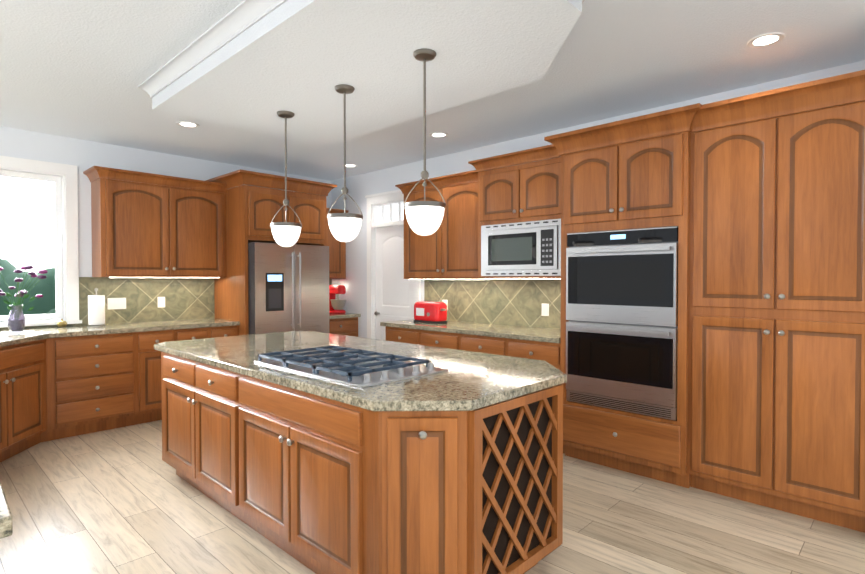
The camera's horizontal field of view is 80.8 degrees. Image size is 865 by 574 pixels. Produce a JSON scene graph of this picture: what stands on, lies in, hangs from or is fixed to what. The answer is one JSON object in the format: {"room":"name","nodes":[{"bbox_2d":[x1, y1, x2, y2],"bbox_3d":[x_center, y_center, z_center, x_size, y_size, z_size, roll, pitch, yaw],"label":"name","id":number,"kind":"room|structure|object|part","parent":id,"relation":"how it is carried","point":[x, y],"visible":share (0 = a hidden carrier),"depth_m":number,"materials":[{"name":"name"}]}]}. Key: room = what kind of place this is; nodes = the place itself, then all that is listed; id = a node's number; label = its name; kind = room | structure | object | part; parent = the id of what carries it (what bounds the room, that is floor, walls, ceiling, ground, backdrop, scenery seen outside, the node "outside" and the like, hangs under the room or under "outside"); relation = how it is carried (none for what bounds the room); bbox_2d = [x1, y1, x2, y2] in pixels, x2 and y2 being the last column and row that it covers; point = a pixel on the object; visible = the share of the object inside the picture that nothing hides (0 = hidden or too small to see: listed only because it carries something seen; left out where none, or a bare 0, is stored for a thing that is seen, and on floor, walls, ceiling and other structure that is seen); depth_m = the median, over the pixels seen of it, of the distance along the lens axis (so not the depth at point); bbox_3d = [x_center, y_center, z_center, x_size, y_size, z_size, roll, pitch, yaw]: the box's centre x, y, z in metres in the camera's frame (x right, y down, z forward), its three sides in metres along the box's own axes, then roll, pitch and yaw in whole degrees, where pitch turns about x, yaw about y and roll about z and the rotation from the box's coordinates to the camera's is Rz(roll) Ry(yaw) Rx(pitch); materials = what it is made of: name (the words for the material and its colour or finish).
{"room":"kitchen","nodes":[
{"label":"kitchen","id":0,"kind":"room"},
{"bbox_2d":[0,126,330,325],"bbox_3d":[-4.304,-0.052,4.166,0.160,2.745,8.540,1,1,44],"label":"wall","id":1,"kind":"structure","parent":0,"point":[82,155],"depth_m":5.00,"materials":[{"name":"white paint"}]},
{"bbox_2d":[0,156,81,327],"bbox_3d":[-4.188,-0.399,4.250,0.205,1.525,2.060,1,1,44],"label":"window","id":2,"kind":"structure","parent":1,"relation":"in","point":[67,173],"depth_m":4.88,"materials":[{"name":"white wood"}]},
{"bbox_3d":[-4.211,-0.366,4.273,0.040,1.366,1.796,1,1,44],"label":"window sash","id":3,"kind":"part","parent":2,"relation":"part of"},
{"bbox_2d":[0,277,214,329],"bbox_3d":[-3.694,0.145,4.682,0.010,0.474,3.364,1,1,44],"label":"backsplash","id":4,"kind":"structure","parent":1,"relation":"attached to","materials":[{"name":"tile"}]},
{"bbox_2d":[107,298,125,309],"bbox_3d":[-3.212,0.169,5.173,0.008,0.115,0.165,1,1,44],"label":"electrical outlet","id":5,"kind":"object","parent":4,"relation":"attached to","point":[116,303],"visible":1,"depth_m":5.17,"materials":[{"name":"white plastic"}]},
{"bbox_2d":[157,297,164,307],"bbox_3d":[-2.922,0.164,5.477,0.008,0.115,0.075,1,1,44],"label":"electrical outlet","id":6,"kind":"object","parent":4,"relation":"attached to","point":[161,302],"visible":1,"depth_m":5.47,"materials":[{"name":"white plastic"}]},
{"bbox_2d":[83,166,227,277],"bbox_3d":[-2.831,-0.617,5.294,0.397,1.027,1.268,1,1,44],"label":"upper cabinet","id":7,"kind":"object","parent":1,"relation":"attached to","point":[180,244],"depth_m":5.12,"materials":[{"name":"brown wood"}]},
{"bbox_2d":[109,277,219,277],"bbox_3d":[-2.742,-0.098,5.273,0.030,0.006,1.060,1,1,44],"label":"light","id":8,"kind":"object","parent":7,"relation":"attached to","point":[109,277],"depth_m":5.23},
{"bbox_2d":[328,208,347,281],"bbox_3d":[-1.490,-0.565,6.731,0.353,0.915,0.604,1,1,44],"label":"upper cabinet","id":9,"kind":"object","parent":1,"relation":"attached to","point":[337,249],"depth_m":6.71,"materials":[{"name":"brown wood"}]},
{"bbox_2d":[0,420,864,573],"bbox_3d":[-0.224,1.418,1.303,10.330,0.100,10.000,1,1,44],"label":"floor","id":10,"kind":"structure","parent":0,"point":[124,500],"depth_m":2.84,"materials":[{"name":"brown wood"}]},
{"bbox_2d":[0,318,357,538],"bbox_3d":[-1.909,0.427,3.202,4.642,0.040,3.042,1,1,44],"label":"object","id":11,"kind":"structure","parent":10,"relation":"on","point":[56,382],"depth_m":4.46,"materials":[{"name":"brown wood"}]},
{"bbox_2d":[0,330,35,335],"bbox_3d":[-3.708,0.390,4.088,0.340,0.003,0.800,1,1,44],"label":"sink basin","id":12,"kind":"object","parent":11,"relation":"in","point":[17,332],"visible":0.93,"depth_m":4.30,"materials":[{"name":"white ceramic"}]},
{"bbox_2d":[0,265,47,330],"bbox_3d":[-3.647,0.097,4.479,0.218,0.574,0.416,1,1,44],"label":"vase","id":13,"kind":"object","parent":11,"relation":"on","point":[16,319],"visible":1,"depth_m":4.45,"materials":[{"name":"purple ceramic"}]},
{"bbox_2d":[57,319,66,326],"bbox_3d":[-3.498,0.339,4.800,0.084,0.080,0.084,1,1,44],"label":"figurine","id":14,"kind":"object","parent":11,"relation":"on","point":[61,323],"visible":0.96,"depth_m":4.77,"materials":[{"name":"gold metal"}]},
{"bbox_2d":[87,288,105,326],"bbox_3d":[-3.232,0.193,4.888,0.150,0.370,0.150,1,1,44],"label":"paper towel holder","id":15,"kind":"object","parent":11,"relation":"on","point":[96,310],"visible":1,"depth_m":4.84,"materials":[{"name":"white paper"}]},
{"bbox_2d":[212,170,327,321],"bbox_3d":[-1.897,0.034,6.000,0.788,2.512,1.025,1,1,44],"label":"tall cabinet","id":16,"kind":"object","parent":10,"relation":"on","point":[252,209],"depth_m":5.57,"materials":[{"name":"brown wood"}]},
{"bbox_2d":[248,242,328,334],"bbox_3d":[-1.820,0.406,5.926,0.909,1.770,0.929,1,1,44],"label":"fridge","id":17,"kind":"object","parent":10,"relation":"on","point":[288,288],"visible":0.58,"depth_m":5.58,"materials":[{"name":"silver metal"}]},
{"bbox_2d":[329,318,357,333],"bbox_3d":[-1.394,0.835,6.662,0.618,0.889,0.604,1,1,44],"label":"base cabinet","id":18,"kind":"object","parent":10,"relation":"on","point":[336,325],"depth_m":6.49,"materials":[{"name":"brown wood"}]},
{"bbox_2d":[329,313,359,317],"bbox_3d":[-1.381,0.369,6.642,0.652,0.040,0.604,1,1,44],"label":"countertop","id":19,"kind":"structure","parent":18,"relation":"on","point":[330,315],"depth_m":6.50,"materials":[{"name":"beige stone"}]},
{"bbox_2d":[329,285,345,313],"bbox_3d":[-1.280,0.159,6.743,0.320,0.375,0.207,1,1,44],"label":"stand mixer","id":20,"kind":"object","parent":19,"relation":"on","point":[337,305],"visible":0.85,"depth_m":6.66,"materials":[{"name":"red metal"}]},
{"bbox_2d":[154,347,566,573],"bbox_3d":[-0.594,0.893,3.127,2.724,0.890,1.260,1,1,44],"label":"kitchen island","id":21,"kind":"object","parent":10,"relation":"on","point":[320,452],"depth_m":2.18,"materials":[{"name":"brown wood"}]},
{"bbox_2d":[154,331,566,422],"bbox_3d":[-0.589,0.428,3.134,2.750,0.041,1.270,1,1,44],"label":"island countertop","id":22,"kind":"structure","parent":21,"relation":"on","point":[415,381],"depth_m":2.51,"materials":[{"name":"beige stone"}]},
{"bbox_2d":[386,326,455,348],"bbox_3d":[0.078,0.858,5.249,1.045,0.889,0.618,1,1,44],"label":"base cabinet","id":23,"kind":"object","parent":10,"relation":"on","point":[433,338],"depth_m":4.99,"materials":[{"name":"brown wood"}]},
{"bbox_2d":[380,318,555,341],"bbox_3d":[0.434,0.399,4.876,2.112,0.040,0.652,1,1,44],"label":"countertop","id":24,"kind":"structure","parent":23,"relation":"on","point":[485,329],"depth_m":4.68,"materials":[{"name":"beige stone"}]},
{"bbox_2d":[414,301,446,323],"bbox_3d":[0.041,0.261,5.407,0.423,0.216,0.377,1,1,44],"label":"toaster","id":25,"kind":"object","parent":24,"relation":"on","point":[430,312],"visible":1,"depth_m":5.24,"materials":[{"name":"red plastic"}]},
{"bbox_2d":[456,334,555,366],"bbox_3d":[0.834,0.870,4.528,1.044,0.889,0.618,1,1,44],"label":"base cabinet","id":26,"kind":"object","parent":10,"relation":"on","point":[545,351],"depth_m":4.30,"materials":[{"name":"brown wood"}]},
{"bbox_2d":[556,110,699,485],"bbox_3d":[1.527,0.099,3.823,0.910,2.455,0.660,1,1,44],"label":"tall cabinet","id":27,"kind":"object","parent":10,"relation":"on","point":[620,187],"depth_m":3.56,"materials":[{"name":"brown wood"}]},
{"bbox_2d":[680,86,864,532],"bbox_3d":[2.201,0.151,3.180,0.955,2.372,0.660,1,1,44],"label":"tall cabinet","id":28,"kind":"object","parent":10,"relation":"on","point":[693,276],"depth_m":2.97,"materials":[{"name":"brown wood"}]},
{"bbox_2d":[0,0,864,180],"bbox_3d":[-0.224,-1.426,1.255,10.330,0.100,10.000,1,1,44],"label":"ceiling","id":29,"kind":"structure","parent":0,"point":[80,69],"depth_m":3.31,"materials":[{"name":"white paint"}]},
{"bbox_2d":[176,121,198,127],"bbox_3d":[-2.147,-1.426,4.462,0.184,0.005,0.184,1,1,44],"label":"recessed light","id":30,"kind":"object","parent":29,"relation":"in","point":[188,124],"visible":0.98,"depth_m":4.46,"materials":[{"name":"white"}]},
{"bbox_2d":[342,164,357,167],"bbox_3d":[-0.989,-1.453,6.093,0.184,0.005,0.184,1,1,44],"label":"recessed light","id":31,"kind":"object","parent":29,"relation":"in","point":[351,165],"visible":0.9,"depth_m":6.08,"materials":[{"name":"white"}]},
{"bbox_2d":[138,0,584,97],"bbox_3d":[-0.465,-1.366,3.118,2.950,0.081,1.560,1,1,44],"label":"molding","id":32,"kind":"structure","parent":29,"relation":"attached to","point":[238,20],"depth_m":2.81,"materials":[{"name":"grey paint"}]},
{"bbox_2d":[152,0,581,146],"bbox_3d":[-0.465,-1.324,3.119,2.810,0.164,1.420,1,1,44],"label":"soffit ceiling","id":33,"kind":"structure","parent":29,"relation":"attached to","point":[300,59],"depth_m":2.83,"materials":[{"name":"white paint"}]},
{"bbox_2d":[270,111,301,246],"bbox_3d":[-1.057,-0.770,3.666,0.224,0.961,0.224,1,1,44],"label":"pendant light","id":34,"kind":"object","parent":33,"relation":"hanging from","point":[286,234],"visible":1,"depth_m":3.62,"materials":[{"name":"white glass"}]},
{"bbox_2d":[327,84,362,241],"bbox_3d":[-0.549,-0.762,3.181,0.224,0.961,0.224,1,1,44],"label":"pendant light","id":35,"kind":"object","parent":33,"relation":"hanging from","point":[344,227],"visible":1,"depth_m":3.13,"materials":[{"name":"white glass"}]},
{"bbox_2d":[403,48,445,235],"bbox_3d":[-0.041,-0.754,2.696,0.224,0.961,0.224,1,1,44],"label":"pendant light","id":36,"kind":"object","parent":33,"relation":"hanging from","point":[424,218],"visible":1,"depth_m":2.65,"materials":[{"name":"white glass"}]},
{"bbox_2d":[429,132,447,137],"bbox_3d":[0.059,-1.432,4.788,0.184,0.005,0.184,1,1,44],"label":"recessed light","id":37,"kind":"object","parent":29,"relation":"in","point":[438,134],"visible":1,"depth_m":4.77,"materials":[{"name":"white"}]},
{"bbox_2d":[747,32,784,47],"bbox_3d":[1.892,-1.400,2.885,0.184,0.005,0.184,1,1,44],"label":"recessed light","id":38,"kind":"object","parent":29,"relation":"in","point":[766,39],"visible":1,"depth_m":2.88,"materials":[{"name":"white"}]},
{"bbox_2d":[331,60,864,337],"bbox_3d":[0.770,-0.068,5.114,6.190,2.745,0.160,1,1,44],"label":"wall","id":39,"kind":"structure","parent":0,"point":[360,187],"depth_m":5.90,"materials":[{"name":"white paint"}]},
{"bbox_2d":[381,203,403,222],"bbox_3d":[-0.396,-0.912,6.275,0.740,0.225,0.010,1,1,44],"label":"transom window","id":40,"kind":"structure","parent":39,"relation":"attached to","point":[387,213],"depth_m":6.36,"materials":[{"name":"white glass"}]},
{"bbox_2d":[365,190,420,338],"bbox_3d":[-0.438,0.061,6.247,0.990,2.450,0.192,1,1,44],"label":"door frame","id":41,"kind":"structure","parent":39,"relation":"attached to","point":[389,198],"depth_m":6.45,"materials":[{"name":"white wood"}]},
{"bbox_2d":[374,225,413,339],"bbox_3d":[-0.468,0.264,6.219,0.738,2.020,0.110,1,1,44],"label":"door","id":42,"kind":"structure","parent":39,"relation":"in","point":[394,295],"depth_m":6.27,"materials":[{"name":"white wood"}]},
{"bbox_2d":[395,170,515,281],"bbox_3d":[0.200,-0.596,5.262,1.297,1.027,0.397,1,1,44],"label":"upper cabinet","id":43,"kind":"object","parent":39,"relation":"attached to","point":[448,254],"depth_m":5.11,"materials":[{"name":"brown wood"}]},
{"bbox_2d":[409,278,560,279],"bbox_3d":[0.419,-0.076,4.840,1.980,0.014,0.180,1,1,44],"label":"light","id":44,"kind":"object","parent":43,"relation":"attached to","point":[409,278],"depth_m":4.98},
{"bbox_2d":[424,279,560,328],"bbox_3d":[0.665,0.142,5.097,2.087,0.464,0.010,1,1,44],"label":"backsplash","id":45,"kind":"structure","parent":39,"relation":"attached to","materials":[{"name":"tile"}]},
{"bbox_2d":[541,303,548,315],"bbox_3d":[1.046,0.211,4.720,0.075,0.115,0.008,1,1,44],"label":"electrical outlet","id":46,"kind":"object","parent":45,"relation":"attached to","point":[545,309],"visible":1,"depth_m":4.71,"materials":[{"name":"white plastic"}]},
{"bbox_2d":[476,142,555,277],"bbox_3d":[0.912,-0.610,4.494,0.918,1.060,0.522,1,1,44],"label":"upper cabinet","id":47,"kind":"object","parent":39,"relation":"attached to","point":[516,204],"depth_m":4.32,"materials":[{"name":"brown wood"}]},
{"bbox_2d":[481,219,560,275],"bbox_3d":[0.899,-0.325,4.485,0.832,0.455,0.484,1,1,44],"label":"microwave","id":48,"kind":"object","parent":47,"relation":"in","point":[519,247],"depth_m":4.30,"materials":[{"name":"silver metal"}]},
{"label":"outside","id":49,"kind":"structure","parent":0,"visible":0},
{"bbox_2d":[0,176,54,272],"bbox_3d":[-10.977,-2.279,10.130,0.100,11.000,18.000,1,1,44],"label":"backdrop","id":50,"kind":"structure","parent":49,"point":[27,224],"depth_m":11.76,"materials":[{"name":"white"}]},
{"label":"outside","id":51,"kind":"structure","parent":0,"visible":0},
{"bbox_2d":[0,259,55,315],"bbox_3d":[-9.174,1.333,8.468,4.687,3.932,18.000,1,1,44],"label":"trees","id":52,"kind":"object","parent":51,"point":[46,302],"visible":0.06,"depth_m":9.86,"materials":[{"name":"green plant"}]}
]}

